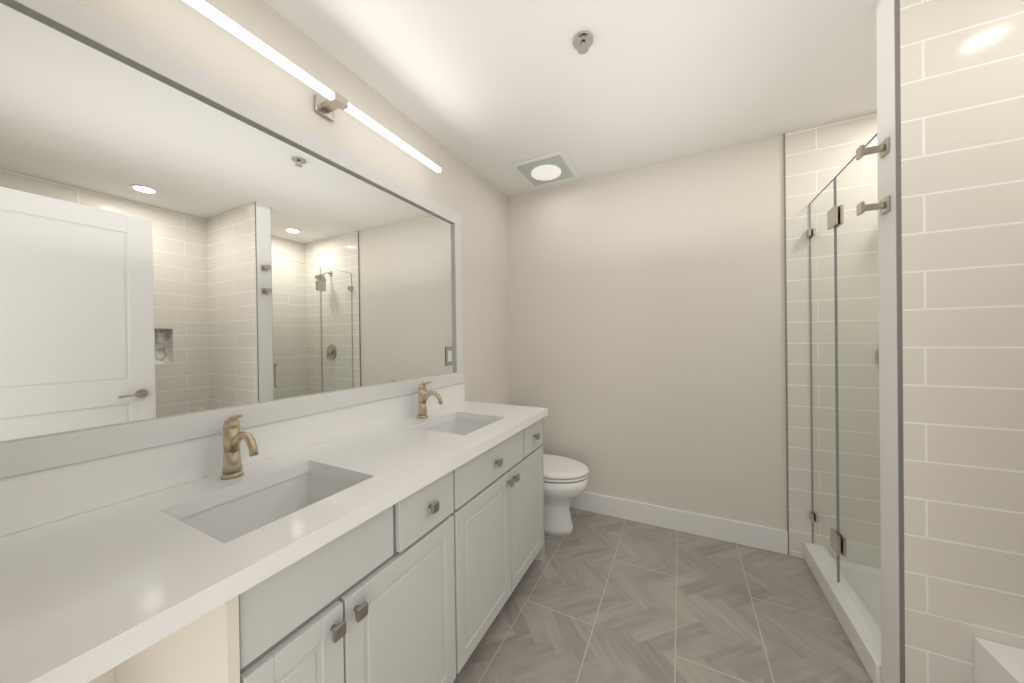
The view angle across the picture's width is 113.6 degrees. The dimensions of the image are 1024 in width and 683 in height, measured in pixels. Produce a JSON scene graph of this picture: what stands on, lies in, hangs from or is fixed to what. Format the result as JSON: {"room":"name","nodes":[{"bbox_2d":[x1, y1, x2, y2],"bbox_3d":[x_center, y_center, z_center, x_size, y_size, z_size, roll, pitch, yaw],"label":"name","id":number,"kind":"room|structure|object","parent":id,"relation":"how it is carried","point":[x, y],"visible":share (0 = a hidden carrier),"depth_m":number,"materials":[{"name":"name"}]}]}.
{"room":"bathroom","nodes":[
{"label":"bathroom","id":0,"kind":"room"},
{"bbox_2d":[75,0,509,682],"bbox_3d":[-0.641,0.051,1.688,0.100,2.481,2.755,-1,0,27],"label":"wall","id":1,"kind":"structure","parent":0,"point":[215,50],"depth_m":1.50,"materials":[{"name":"white paint"}]},
{"bbox_2d":[0,0,463,478],"bbox_3d":[-0.733,-0.263,1.367,0.028,1.078,1.786,-1,0,27],"label":"mirror","id":2,"kind":"object","parent":1,"relation":"attached to","point":[188,251],"visible":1,"depth_m":0.95,"materials":[{"name":"clear glass"}]},
{"bbox_2d":[445,346,453,365],"bbox_3d":[-0.383,0.089,2.054,0.006,0.115,0.070,-1,0,27],"label":"outlet plate","id":3,"kind":"object","parent":2,"relation":"attached to","point":[449,350],"depth_m":2.05,"materials":[{"name":"grey plastic"}]},
{"bbox_2d":[0,383,463,536],"bbox_3d":[-0.736,0.337,1.356,0.020,0.122,1.868,-1,0,27],"label":"backsplash","id":4,"kind":"structure","parent":1,"relation":"attached to","point":[27,500],"depth_m":0.89,"materials":[{"name":"white stone"}]},
{"bbox_2d":[183,0,440,172],"bbox_3d":[-0.712,-0.941,1.329,0.112,0.064,1.220,-1,0,27],"label":"sconce","id":5,"kind":"object","parent":1,"relation":"attached to","point":[329,106],"visible":1,"depth_m":1.23,"materials":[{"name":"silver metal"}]},
{"bbox_2d":[263,0,876,197],"bbox_3d":[0.624,-1.254,1.035,2.973,0.100,2.755,-1,0,27],"label":"ceiling","id":6,"kind":"structure","parent":0,"point":[490,91],"depth_m":1.49,"materials":[{"name":"white paint"}]},
{"bbox_2d":[511,150,578,187],"bbox_3d":[0.239,-1.192,2.351,0.370,0.024,0.370,-1,0,27],"label":"fan","id":7,"kind":"object","parent":6,"relation":"attached to","point":[547,169],"visible":1,"depth_m":2.31,"materials":[{"name":"white plastic"}]},
{"bbox_2d":[573,31,592,54],"bbox_3d":[0.283,-1.181,1.333,0.080,0.038,0.080,-1,0,27],"label":"sprinkler","id":8,"kind":"object","parent":6,"relation":"attached to","point":[582,42],"visible":1,"depth_m":1.32,"materials":[{"name":"silver metal"}]},
{"bbox_2d":[508,135,786,530],"bbox_3d":[1.239,0.023,2.226,2.773,2.481,0.100,-1,0,27],"label":"wall","id":9,"kind":"structure","parent":0,"point":[647,333],"depth_m":2.27,"materials":[{"name":"white paint"}]},
{"bbox_2d":[570,491,787,554],"bbox_3d":[0.809,1.199,2.391,1.834,0.140,0.017,-1,0,27],"label":"baseboard","id":10,"kind":"structure","parent":9,"relation":"attached to","point":[750,535],"depth_m":2.19,"materials":[{"name":"white wood"}]},
{"bbox_2d":[783,112,880,567],"bbox_3d":[2.033,0.015,1.763,0.939,2.481,0.011,-1,0,27],"label":"shower tile","id":11,"kind":"structure","parent":9,"relation":"attached to","point":[818,158],"depth_m":1.88,"materials":[{"name":"grey tile"}]},
{"bbox_2d":[875,348,878,362],"bbox_3d":[1.983,-0.344,1.680,0.170,1.010,0.175,-1,0,27],"label":"shower valve","id":12,"kind":"object","parent":11,"relation":"attached to","point":[877,354],"depth_m":1.79,"materials":[{"name":"silver metal"}]},
{"bbox_2d":[453,507,872,682],"bbox_3d":[0.658,1.327,1.047,2.973,0.100,2.755,-1,0,27],"label":"floor","id":13,"kind":"structure","parent":0,"point":[596,598],"depth_m":1.54,"materials":[{"name":"tile"}]},
{"bbox_2d":[116,413,547,682],"bbox_3d":[-0.395,0.861,1.387,0.592,0.856,1.512,-1,0,27],"label":"bathroom vanity","id":14,"kind":"object","parent":13,"relation":"on","point":[398,539],"depth_m":0.93,"materials":[{"name":"grey"}]},
{"bbox_2d":[0,401,547,682],"bbox_3d":[-0.479,0.415,1.227,0.594,0.040,1.868,-1,0,27],"label":"countertop","id":15,"kind":"structure","parent":14,"relation":"on","point":[82,595],"depth_m":0.63,"materials":[{"name":"white stone"}]},
{"bbox_2d":[216,414,263,480],"bbox_3d":[-0.788,0.306,0.975,0.157,0.190,0.053,-1,0,27],"label":"faucet","id":16,"kind":"object","parent":15,"relation":"on","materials":[{"name":"gold metal"}]},
{"bbox_2d":[176,465,355,540],"bbox_3d":[-0.623,0.508,0.894,0.328,0.162,0.382,-1,0,27],"label":"sink","id":17,"kind":"object","parent":15,"relation":"in","point":[232,514],"depth_m":1.00,"materials":[{"name":"white ceramic"}]},
{"bbox_2d":[416,381,443,420],"bbox_3d":[-0.418,0.297,1.710,0.157,0.190,0.053,-1,0,27],"label":"faucet","id":18,"kind":"object","parent":15,"relation":"on","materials":[{"name":"gold metal"}]},
{"bbox_2d":[420,417,487,432],"bbox_3d":[-0.252,0.499,1.628,0.328,0.162,0.383,-1,0,27],"label":"sink","id":19,"kind":"object","parent":15,"relation":"in","point":[450,424],"depth_m":1.81,"materials":[{"name":"white ceramic"}]},
{"bbox_2d":[543,454,588,535],"bbox_3d":[0.175,0.903,2.347,0.726,0.748,0.450,-1,0,27],"label":"toilet","id":20,"kind":"object","parent":13,"relation":"on","point":[565,481],"visible":0.4,"depth_m":2.20,"materials":[{"name":"white ceramic"}]},
{"bbox_2d":[804,133,881,682],"bbox_3d":[1.881,0.237,1.380,0.867,2.045,0.815,-1,0,27],"label":"shower","id":21,"kind":"object","parent":13,"relation":"on","point":[851,592],"visible":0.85,"depth_m":1.58,"materials":[{"name":"white"}]},
{"bbox_2d":[974,637,1023,682],"bbox_3d":[1.370,1.092,0.156,0.694,0.360,1.608,-1,0,27],"label":"bathtub","id":22,"kind":"object","parent":13,"relation":"on","point":[995,662],"visible":1,"depth_m":0.97,"materials":[{"name":"white ceramic"}]},
{"bbox_2d":[876,0,1023,682],"bbox_3d":[1.673,0.023,0.958,0.856,2.481,0.118,-1,0,27],"label":"wall","id":23,"kind":"structure","parent":0,"point":[950,113],"depth_m":1.05,"materials":[{"name":"tile"}]},
{"bbox_2d":[856,137,889,160],"bbox_3d":[1.250,-0.665,1.164,0.070,0.050,0.050,-1,0,27],"label":"robe hook","id":24,"kind":"object","parent":23,"relation":"attached to","point":[883,150],"depth_m":1.16,"materials":[{"name":"silver metal"}]},
{"bbox_2d":[856,195,889,215],"bbox_3d":[1.253,-0.467,1.165,0.070,0.050,0.050,-1,0,27],"label":"robe hook","id":25,"kind":"object","parent":23,"relation":"attached to","point":[884,205],"depth_m":1.16,"materials":[{"name":"silver metal"}]}
]}

